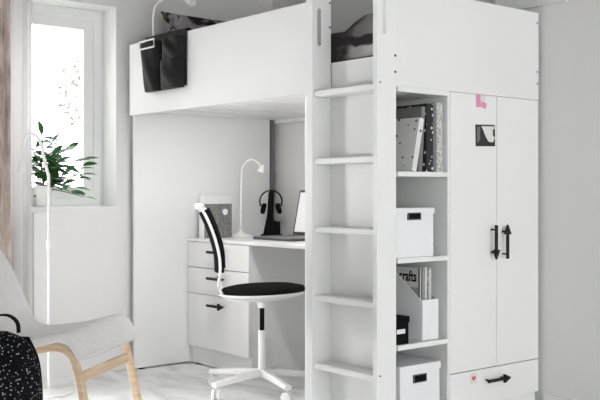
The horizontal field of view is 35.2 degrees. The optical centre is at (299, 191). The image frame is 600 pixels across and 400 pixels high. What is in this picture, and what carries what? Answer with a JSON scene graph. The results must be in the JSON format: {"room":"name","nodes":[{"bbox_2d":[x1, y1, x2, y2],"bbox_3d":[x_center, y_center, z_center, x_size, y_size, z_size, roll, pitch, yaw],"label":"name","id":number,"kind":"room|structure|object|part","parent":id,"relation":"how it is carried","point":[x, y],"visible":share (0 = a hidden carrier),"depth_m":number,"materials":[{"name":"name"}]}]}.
{"room":"bedroom","nodes":[
{"label":"bedroom","id":0,"kind":"room"},
{"bbox_2d":[32,0,271,378],"bbox_3d":[-2.645,-0.285,4.034,6.250,2.550,0.190,0,0,-40],"label":"wall","id":1,"kind":"structure","parent":0,"point":[91,251],"depth_m":5.23,"materials":[{"name":"paint"}]},
{"bbox_2d":[33,212,46,379],"bbox_3d":[-1.358,0.547,4.964,0.090,0.885,0.012,0,0,-40],"label":"trim","id":2,"kind":"structure","parent":1,"relation":"attached to","point":[39,218],"depth_m":4.96,"materials":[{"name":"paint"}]},
{"bbox_2d":[32,0,116,209],"bbox_3d":[-1.549,-0.469,4.950,1.207,1.122,0.216,0,0,-40],"label":"window","id":3,"kind":"structure","parent":1,"relation":"in","point":[96,24],"depth_m":5.32,"materials":[{"name":"paint"}]},
{"bbox_3d":[-1.380,-0.469,5.199,0.524,1.016,0.045,0,0,-40],"label":"sash","id":4,"kind":"part","parent":3,"relation":"part of","materials":[{"name":"paint"}]},
{"bbox_2d":[32,120,97,206],"bbox_3d":[-1.296,-0.155,5.087,0.463,0.466,0.210,0,0,-40],"label":"potted plant","id":5,"kind":"object","parent":3,"relation":"on","point":[53,158],"visible":0.86,"depth_m":5.06,"materials":[{"name":"green plant"}]},
{"bbox_3d":[-1.377,0.022,5.066,0.098,0.110,0.098,0,0,-40],"label":"pot","id":6,"kind":"part","parent":5,"relation":"part of","materials":[{"name":"white ceramic"}]},
{"bbox_3d":[-1.532,0.082,4.929,1.195,0.008,0.164,0,0,-40],"label":"sill","id":7,"kind":"part","parent":3,"relation":"part of","materials":[{"name":"paint"}]},
{"bbox_3d":[-1.886,-1.450,4.465,1.370,0.020,0.110,0,0,-40],"label":"curtain rod","id":8,"kind":"object","parent":1,"relation":"attached to","visible":0},
{"bbox_2d":[0,0,10,265],"bbox_3d":[-1.657,-0.225,4.560,0.546,2.410,0.062,0,0,-40],"label":"curtain","id":9,"kind":"object","parent":8,"relation":"hanging from","point":[5,5],"visible":0.59,"depth_m":4.73,"materials":[{"name":"white fabric"}]},
{"bbox_2d":[11,0,31,311],"bbox_3d":[-1.438,-0.225,4.807,0.159,2.410,0.047,0,0,-40],"label":"curtain","id":10,"kind":"object","parent":8,"relation":"hanging from","point":[21,10],"visible":0.58,"depth_m":4.80,"materials":[{"name":"white fabric"}]},
{"bbox_2d":[42,361,304,399],"bbox_3d":[0.021,1.040,0.918,6.400,0.100,8.450,0,0,-40],"label":"floor","id":11,"kind":"structure","parent":0,"point":[187,380],"depth_m":4.83,"materials":[{"name":"white wood"}]},
{"bbox_2d":[0,314,42,399],"bbox_3d":[-1.014,0.703,3.188,0.286,0.575,0.228,0,0,8],"label":"backpack","id":12,"kind":"object","parent":11,"relation":"on","point":[20,368],"visible":1,"depth_m":3.13,"materials":[{"name":"fabric"}]},
{"bbox_3d":[-1.007,0.447,3.216,0.111,0.063,0.022,0,0,8],"label":"handle","id":13,"kind":"part","parent":12,"relation":"part of","materials":[{"name":"black fabric"}]},
{"bbox_2d":[16,132,72,398],"bbox_3d":[-1.239,0.349,4.638,0.247,1.283,0.236,0,0,-40],"label":"floor lamp","id":14,"kind":"object","parent":11,"relation":"on","point":[49,391],"visible":0.94,"depth_m":4.63,"materials":[{"name":"white metal"}]},
{"bbox_3d":[-1.366,-0.129,4.643,0.056,0.084,0.056,0,0,-40],"label":"lamp shade","id":15,"kind":"part","parent":14,"relation":"part of","materials":[{"name":"white fabric"}]},
{"bbox_2d":[0,251,141,399],"bbox_3d":[-1.164,0.585,3.925,0.914,0.823,0.570,0,0,12],"label":"lounge chair","id":16,"kind":"object","parent":11,"relation":"on","point":[85,340],"visible":0.91,"depth_m":3.92,"materials":[{"name":"grey fabric"}]},
{"bbox_3d":[-1.048,0.786,3.646,0.574,0.412,0.030,0,0,12],"label":"leg","id":17,"kind":"part","parent":16,"relation":"part of","materials":[{"name":"brown wood"}]},
{"bbox_3d":[-0.948,0.786,4.136,0.574,0.412,0.030,0,0,12],"label":"leg","id":18,"kind":"part","parent":16,"relation":"part of","materials":[{"name":"brown wood"}]},
{"bbox_2d":[187,235,304,248],"bbox_3d":[0.025,0.274,5.126,0.610,0.018,1.388,0,0,-40],"label":"desk","id":19,"kind":"object","parent":11,"relation":"on","point":[250,241],"visible":0.29,"depth_m":5.06,"materials":[{"name":"white wood"}]},
{"bbox_2d":[199,195,230,203],"bbox_3d":[-0.499,0.142,5.550,0.200,0.245,0.036,0,0,-40],"label":"magazine file","id":20,"kind":"object","parent":19,"relation":"on","point":[203,199],"visible":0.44,"depth_m":5.53,"materials":[{"name":"white cardboard"}]},
{"bbox_2d":[199,204,231,237],"bbox_3d":[-0.487,0.167,5.465,0.198,0.196,0.056,0,0,-40],"label":"magazine file","id":21,"kind":"object","parent":19,"relation":"on","point":[222,213],"visible":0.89,"depth_m":5.46,"materials":[{"name":"grey cardboard"}]},
{"bbox_2d":[232,159,264,237],"bbox_3d":[-0.314,0.034,5.566,0.197,0.460,0.129,0,0,-23],"label":"desk lamp","id":22,"kind":"object","parent":19,"relation":"on","point":[240,234],"visible":0.99,"depth_m":5.55,"materials":[{"name":"white metal"}]},
{"bbox_3d":[-0.230,-0.135,5.558,0.048,0.053,0.047,0,0,-40],"label":"lamp shade","id":23,"kind":"part","parent":22,"relation":"part of","materials":[{"name":"white metal"}]},
{"bbox_2d":[261,191,281,235],"bbox_3d":[-0.171,0.128,5.667,0.114,0.272,0.080,0,0,11],"label":"stand","id":24,"kind":"object","parent":19,"relation":"on","point":[272,227],"visible":0.91,"depth_m":5.65,"materials":[{"name":"black plastic"}]},
{"bbox_2d":[259,190,282,213],"bbox_3d":[-0.174,0.060,5.665,0.141,0.145,0.061,0,0,-9],"label":"headphones","id":25,"kind":"object","parent":24,"relation":"hanging from","point":[278,206],"visible":1,"depth_m":5.65,"materials":[{"name":"black plastic"}]},
{"bbox_2d":[260,203,266,213],"bbox_3d":[-0.219,0.100,5.657,0.038,0.066,0.061,0,0,-10],"label":"ear cup","id":26,"kind":"object","parent":25,"relation":"on","point":[263,208],"depth_m":5.64,"materials":[{"name":"black plastic"}]},
{"bbox_2d":[275,203,281,213],"bbox_3d":[-0.129,0.100,5.673,0.038,0.066,0.061,0,0,-10],"label":"ear cup","id":27,"kind":"object","parent":25,"relation":"on","point":[278,207],"depth_m":5.65,"materials":[{"name":"black plastic"}]},
{"bbox_2d":[253,235,304,240],"bbox_3d":[-0.071,0.256,5.235,0.220,0.016,0.340,0,0,-40],"label":"desk pad","id":28,"kind":"object","parent":19,"relation":"on","point":[272,237],"visible":0.76,"depth_m":5.16,"materials":[{"name":"grey"}]},
{"bbox_2d":[291,190,304,235],"bbox_3d":[0.043,0.127,5.398,0.104,0.275,0.250,0,0,-40],"label":"laptop","id":29,"kind":"object","parent":19,"relation":"on","point":[299,225],"visible":0.34,"depth_m":5.46,"materials":[{"name":"grey"}]},
{"bbox_2d":[188,241,304,369],"bbox_3d":[-0.244,0.637,5.417,0.636,0.706,0.594,0,0,-40],"label":"drawer unit","id":30,"kind":"object","parent":11,"relation":"on","point":[222,333],"visible":0.77,"depth_m":5.18,"materials":[{"name":"white laminate"}]},
{"bbox_3d":[-0.462,0.632,5.211,0.038,0.038,0.150,0,0,-40],"label":"handle","id":31,"kind":"part","parent":30,"relation":"part of","materials":[{"name":"black metal"}]},
{"bbox_3d":[-0.462,0.481,5.211,0.038,0.038,0.150,0,0,-40],"label":"handle","id":32,"kind":"part","parent":30,"relation":"part of","materials":[{"name":"black metal"}]},
{"bbox_3d":[-0.454,0.731,5.244,0.017,0.302,0.590,0,0,-40],"label":"drawer","id":33,"kind":"part","parent":30,"relation":"part of","materials":[{"name":"white wood"}]},
{"bbox_3d":[-0.454,0.504,5.244,0.017,0.146,0.590,0,0,-40],"label":"drawer","id":34,"kind":"part","parent":30,"relation":"part of","materials":[{"name":"white wood"}]},
{"bbox_3d":[-0.454,0.357,5.244,0.017,0.142,0.590,0,0,-40],"label":"drawer","id":35,"kind":"part","parent":30,"relation":"part of","materials":[{"name":"white wood"}]},
{"bbox_2d":[194,203,304,399],"bbox_3d":[-0.196,0.523,4.708,0.657,0.934,0.613,0,0,-3],"label":"swivel chair","id":36,"kind":"object","parent":11,"relation":"on","point":[261,293],"visible":0.87,"depth_m":4.59,"materials":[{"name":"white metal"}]},
{"bbox_3d":[-0.437,0.236,4.685,0.129,0.309,0.308,0,0,-3],"label":"backrest","id":37,"kind":"part","parent":36,"relation":"part of","materials":[{"name":"black fabric"}]},
{"bbox_3d":[-0.344,0.305,4.575,0.289,0.474,0.142,0,0,-4],"label":"rail","id":38,"kind":"part","parent":36,"relation":"part of","materials":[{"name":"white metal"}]},
{"bbox_3d":[-0.335,0.904,4.778,0.282,0.049,0.034,0,0,28],"label":"arm","id":39,"kind":"part","parent":36,"relation":"part of","materials":[{"name":"white metal"}]},
{"bbox_3d":[-0.308,0.904,4.586,0.282,0.049,0.034,0,0,-44],"label":"arm","id":40,"kind":"part","parent":36,"relation":"part of","materials":[{"name":"white metal"}]},
{"bbox_3d":[-0.183,0.482,4.701,0.427,0.048,0.396,0,0,-4],"label":"seat","id":41,"kind":"part","parent":36,"relation":"part of","materials":[{"name":"black fabric"}]},
{"bbox_3d":[-0.160,0.904,4.863,0.034,0.049,0.282,0,0,10],"label":"arm","id":42,"kind":"part","parent":36,"relation":"part of","materials":[{"name":"white metal"}]},
{"bbox_3d":[-0.117,0.904,4.552,0.034,0.049,0.282,0,0,-26],"label":"arm","id":43,"kind":"part","parent":36,"relation":"part of","materials":[{"name":"white metal"}]},
{"bbox_3d":[-0.025,0.904,4.723,0.282,0.049,0.034,0,0,-8],"label":"arm","id":44,"kind":"part","parent":36,"relation":"part of","materials":[{"name":"white metal"}]},
{"bbox_2d":[130,0,538,399],"bbox_3d":[0.072,0.072,4.805,1.040,1.835,1.987,0,0,-40],"label":"bed","id":45,"kind":"object","parent":11,"relation":"on","point":[246,76],"visible":0.89,"depth_m":4.24,"materials":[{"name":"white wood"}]},
{"bbox_2d":[138,28,191,92],"bbox_3d":[-0.726,-0.683,4.936,0.107,0.302,0.417,0,0,-40],"label":"organiser","id":46,"kind":"object","parent":45,"relation":"hanging from","point":[163,56],"visible":1,"depth_m":4.86,"materials":[{"name":"black fabric"}]},
{"bbox_3d":[-0.806,-0.774,4.957,0.010,0.049,0.154,0,0,-40],"label":"wire handle","id":47,"kind":"part","parent":46,"relation":"part of","materials":[{"name":"white metal"}]},
{"bbox_2d":[152,0,195,35],"bbox_3d":[-0.711,-0.920,5.144,0.317,0.299,0.065,0,0,22],"label":"lamp","id":48,"kind":"object","parent":45,"relation":"attached to","point":[192,3],"visible":0.7,"depth_m":5.20,"materials":[{"name":"white metal"}]},
{"bbox_3d":[-0.587,-1.017,5.094,0.047,0.047,0.057,0,0,-40],"label":"lamp shade","id":49,"kind":"part","parent":48,"relation":"part of","materials":[{"name":"white metal"}]},
{"bbox_3d":[-0.560,0.083,5.558,0.949,1.796,0.020,0,0,-40],"label":"leg panel","id":50,"kind":"part","parent":45,"relation":"part of","materials":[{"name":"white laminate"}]},
{"bbox_3d":[-0.448,-0.621,4.660,0.018,0.393,1.549,0,0,-40],"label":"guard panel","id":51,"kind":"part","parent":45,"relation":"part of","materials":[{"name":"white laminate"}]},
{"bbox_3d":[-0.177,0.081,5.874,0.020,1.813,0.020,0,0,-40],"label":"leg panel","id":52,"kind":"part","parent":45,"relation":"part of","materials":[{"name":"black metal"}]},
{"bbox_3d":[0.464,-0.626,5.129,0.018,0.404,1.945,0,0,-40],"label":"guard panel","id":53,"kind":"part","parent":45,"relation":"part of","materials":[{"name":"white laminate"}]},
{"bbox_3d":[0.260,-0.496,3.942,0.018,0.121,0.372,0,0,-40],"label":"rail","id":54,"kind":"part","parent":45,"relation":"part of","materials":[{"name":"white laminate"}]},
{"bbox_3d":[0.738,-0.626,4.081,0.932,0.404,0.018,0,0,-40],"label":"panel","id":55,"kind":"part","parent":45,"relation":"part of","materials":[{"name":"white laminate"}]},
{"bbox_3d":[0.121,-0.529,4.837,0.860,0.082,1.910,0,0,-40],"label":"mattress","id":56,"kind":"object","parent":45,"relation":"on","visible":0},
{"bbox_2d":[161,11,226,31],"bbox_3d":[-0.458,-0.802,5.428,0.687,0.420,0.238,0,0,-37],"label":"pillow","id":57,"kind":"object","parent":56,"relation":"on","point":[173,22],"visible":0.11,"depth_m":5.30,"materials":[{"name":"grey fabric"}]},
{"bbox_2d":[331,14,372,62],"bbox_3d":[0.351,-0.675,4.518,0.800,0.209,1.115,0,0,-40],"label":"duvet","id":58,"kind":"object","parent":56,"relation":"on","point":[356,42],"visible":0.11,"depth_m":4.06,"materials":[{"name":"grey fabric"}]},
{"bbox_2d":[305,86,449,399],"bbox_3d":[0.327,0.281,4.100,0.322,1.411,0.568,0,0,-40],"label":"bookcase","id":59,"kind":"object","parent":11,"relation":"on","point":[351,116],"visible":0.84,"depth_m":3.99,"materials":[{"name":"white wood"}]},
{"bbox_3d":[0.200,0.281,4.011,0.012,1.411,0.546,0,0,-40],"label":"panel","id":60,"kind":"part","parent":59,"relation":"part of","materials":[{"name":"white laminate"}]},
{"bbox_2d":[396,314,408,344],"bbox_3d":[0.370,0.561,3.877,0.075,0.112,0.153,0,0,-40],"label":"storage box","id":61,"kind":"object","parent":59,"relation":"on","point":[402,321],"visible":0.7,"depth_m":3.82,"materials":[{"name":"black cardboard"}]},
{"bbox_3d":[0.369,0.517,3.878,0.075,0.025,0.150,0,0,-40],"label":"lid","id":62,"kind":"part","parent":61,"relation":"part of","materials":[{"name":"black cardboard"}]},
{"bbox_2d":[396,117,423,171],"bbox_3d":[0.396,-0.195,3.972,0.073,0.223,0.274,0,0,-40],"label":"notebook","id":63,"kind":"object","parent":59,"relation":"on","point":[408,130],"visible":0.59,"depth_m":3.89,"materials":[{"name":"white paper"}]},
{"bbox_2d":[396,106,424,171],"bbox_3d":[0.410,-0.218,4.000,0.042,0.269,0.288,0,0,-40],"label":"notebook","id":64,"kind":"object","parent":59,"relation":"on","point":[411,112],"visible":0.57,"depth_m":3.90,"materials":[{"name":"grey paper"}]},
{"bbox_2d":[396,104,432,171],"bbox_3d":[0.439,-0.224,4.036,0.041,0.282,0.310,0,0,-40],"label":"binder","id":65,"kind":"object","parent":59,"relation":"on","point":[427,164],"visible":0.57,"depth_m":3.92,"materials":[{"name":"cardboard"}]},
{"bbox_2d":[396,207,434,257],"bbox_3d":[0.372,0.166,4.000,0.226,0.202,0.329,0,0,-40],"label":"storage box","id":66,"kind":"object","parent":59,"relation":"on","point":[414,225],"visible":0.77,"depth_m":3.88,"materials":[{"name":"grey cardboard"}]},
{"bbox_3d":[0.371,0.077,4.001,0.226,0.024,0.326,0,0,-40],"label":"lid","id":67,"kind":"part","parent":66,"relation":"part of","materials":[{"name":"white cardboard"}]},
{"bbox_2d":[396,263,437,340],"bbox_3d":[0.460,0.462,4.034,0.096,0.310,0.262,0,0,-40],"label":"magazine file","id":68,"kind":"object","parent":59,"relation":"on","point":[423,314],"visible":0.51,"depth_m":3.94,"materials":[{"name":"white cardboard"}]},
{"bbox_2d":[396,266,420,298],"bbox_3d":[0.430,0.465,4.004,0.007,0.296,0.220,0,0,-40],"label":"magazine","id":69,"kind":"object","parent":68,"relation":"in","point":[411,276],"visible":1,"depth_m":3.95,"materials":[{"name":"grey paper"}]},
{"bbox_2d":[396,265,426,299],"bbox_3d":[0.456,0.464,4.025,0.014,0.298,0.220,0,0,-40],"label":"magazine","id":70,"kind":"object","parent":68,"relation":"in","point":[425,268],"visible":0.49,"depth_m":3.94,"materials":[{"name":"grey paper"}]},
{"bbox_2d":[399,266,423,299],"bbox_3d":[0.443,0.465,4.015,0.010,0.296,0.220,0,0,-40],"label":"magazine","id":71,"kind":"object","parent":68,"relation":"in","point":[422,269],"visible":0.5,"depth_m":3.93,"materials":[{"name":"grey paper"}]},
{"bbox_2d":[427,268,430,299],"bbox_3d":[0.474,0.467,4.040,0.018,0.292,0.220,0,0,-40],"label":"magazine","id":72,"kind":"object","parent":68,"relation":"in","point":[428,269],"visible":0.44,"depth_m":3.95,"materials":[{"name":"paper"}]},
{"bbox_2d":[396,353,440,399],"bbox_3d":[0.391,0.813,4.010,0.243,0.212,0.337,0,0,-40],"label":"storage box","id":73,"kind":"object","parent":59,"relation":"on","point":[417,378],"visible":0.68,"depth_m":3.89,"materials":[{"name":"grey cardboard"}]},
{"bbox_3d":[0.390,0.722,4.011,0.243,0.030,0.334,0,0,-40],"label":"lid","id":74,"kind":"part","parent":73,"relation":"part of","materials":[{"name":"white cardboard"}]},
{"bbox_2d":[396,102,442,171],"bbox_3d":[0.496,-0.229,4.077,0.042,0.292,0.280,0,0,-40],"label":"binder","id":75,"kind":"object","parent":59,"relation":"on","point":[439,105],"visible":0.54,"depth_m":3.97,"materials":[{"name":"paper"}]},
{"bbox_3d":[0.329,-0.414,4.096,0.295,0.020,0.558,0,0,-40],"label":"panel","id":76,"kind":"part","parent":59,"relation":"part of","materials":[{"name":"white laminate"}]},
{"bbox_3d":[0.329,0.627,4.096,0.295,0.020,0.558,0,0,-40],"label":"shelf","id":77,"kind":"part","parent":59,"relation":"part of","materials":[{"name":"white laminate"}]},
{"bbox_3d":[0.329,0.277,4.096,0.295,0.020,0.558,0,0,-40],"label":"shelf","id":78,"kind":"part","parent":59,"relation":"part of","materials":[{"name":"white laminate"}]},
{"bbox_3d":[0.329,-0.073,4.096,0.295,0.020,0.558,0,0,-40],"label":"shelf","id":79,"kind":"part","parent":59,"relation":"part of","materials":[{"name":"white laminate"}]},
{"bbox_3d":[0.445,0.281,4.198,0.014,1.411,0.568,0,0,-40],"label":"panel","id":80,"kind":"part","parent":59,"relation":"part of","materials":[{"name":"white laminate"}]},
{"bbox_2d":[433,104,436,171],"bbox_3d":[0.471,-0.226,4.052,0.022,0.285,0.286,0,0,-40],"label":"binder","id":81,"kind":"object","parent":59,"relation":"on","point":[434,105],"visible":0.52,"depth_m":3.94,"materials":[{"name":"grey cardboard"}]},
{"bbox_2d":[450,92,537,399],"bbox_3d":[0.698,0.281,4.382,0.608,1.411,0.606,0,0,-40],"label":"wardrobe","id":82,"kind":"object","parent":11,"relation":"on","point":[494,189],"visible":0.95,"depth_m":4.17,"materials":[{"name":"white laminate"}]},
{"bbox_3d":[0.745,0.173,4.087,0.306,1.190,0.018,0,0,-40],"label":"door","id":83,"kind":"part","parent":82,"relation":"part of","materials":[{"name":"white wood"}]},
{"bbox_2d":[470,373,476,384],"bbox_3d":[0.749,0.805,4.077,0.042,0.046,0.001,0,0,-40],"label":"sticker","id":84,"kind":"object","parent":82,"relation":"attached to","point":[473,377],"visible":1,"depth_m":4.08,"materials":[{"name":"white paper"}]},
{"bbox_2d":[476,94,480,106],"bbox_3d":[0.773,-0.396,4.097,0.033,0.057,0.001,0,0,-40],"label":"paper note","id":85,"kind":"object","parent":82,"relation":"attached to","point":[478,96],"visible":1,"depth_m":4.10,"materials":[{"name":"pink paper"}]},
{"bbox_2d":[481,101,486,108],"bbox_3d":[0.801,-0.379,4.120,0.040,0.035,0.001,0,0,-40],"label":"paper note","id":86,"kind":"object","parent":82,"relation":"attached to","point":[483,104],"visible":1,"depth_m":4.12,"materials":[{"name":"pink paper"}]},
{"bbox_2d":[475,124,494,145],"bbox_3d":[0.809,-0.247,4.126,0.130,0.094,0.002,-2,1,-39],"label":"print","id":87,"kind":"object","parent":82,"relation":"attached to","point":[484,134],"visible":1,"depth_m":4.13,"materials":[{"name":"black paper"}]},
{"bbox_2d":[477,126,494,141],"bbox_3d":[0.814,-0.252,4.129,0.119,0.073,0.001,0,0,-40],"label":"picture","id":88,"kind":"object","parent":87,"relation":"attached to","point":[484,133],"depth_m":4.13,"materials":[{"name":"black"}]},
{"bbox_3d":[0.862,0.846,4.183,0.608,0.148,0.018,0,0,-40],"label":"drawer","id":89,"kind":"part","parent":82,"relation":"part of","materials":[{"name":"white wood"}]},
{"bbox_3d":[0.852,0.220,4.139,0.038,0.150,0.038,0,0,-40],"label":"handle","id":90,"kind":"part","parent":82,"relation":"part of","materials":[{"name":"black metal"}]},
{"bbox_3d":[0.868,0.822,4.153,0.150,0.038,0.038,0,0,-40],"label":"handle","id":91,"kind":"part","parent":82,"relation":"part of","materials":[{"name":"black metal"}]},
{"bbox_3d":[0.912,0.220,4.189,0.038,0.150,0.038,0,0,-40],"label":"handle","id":92,"kind":"part","parent":82,"relation":"part of","materials":[{"name":"black metal"}]},
{"bbox_3d":[0.981,0.173,4.281,0.300,1.190,0.018,0,0,-40],"label":"door","id":93,"kind":"part","parent":82,"relation":"part of","materials":[{"name":"white wood"}]},
{"bbox_2d":[272,0,599,399],"bbox_3d":[2.432,-0.285,2.906,0.150,2.550,8.450,0,0,-40],"label":"wall","id":94,"kind":"structure","parent":0,"point":[568,358],"depth_m":4.29,"materials":[{"name":"paint"}]},
{"bbox_2d":[494,0,568,9],"bbox_3d":[1.075,-1.175,4.415,0.024,0.632,0.407,0,0,-40],"label":"board","id":95,"kind":"object","parent":94,"relation":"attached to","point":[517,4],"visible":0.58,"depth_m":4.42,"materials":[{"name":"paint"}]},
{"bbox_2d":[543,393,575,399],"bbox_3d":[3.092,0.960,1.978,0.012,0.060,6.180,0,0,-40],"label":"baseboard","id":96,"kind":"structure","parent":94,"relation":"attached to","point":[545,396],"depth_m":4.32,"materials":[{"name":"paint"}]},
{"label":"outside","id":97,"kind":"structure","parent":0,"visible":0},
{"bbox_3d":[-3.679,1.840,12.480,23.000,0.100,13.400,0,0,-40],"label":"ground","id":98,"kind":"structure","parent":97,"visible":0},
{"bbox_2d":[36,52,79,137],"bbox_3d":[-2.220,-0.160,11.771,2.037,3.908,2.360,0,0,-40],"label":"tree","id":99,"kind":"object","parent":98,"relation":"on","point":[73,82],"visible":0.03,"depth_m":11.73,"materials":[{"name":"grey plant"}]}
]}

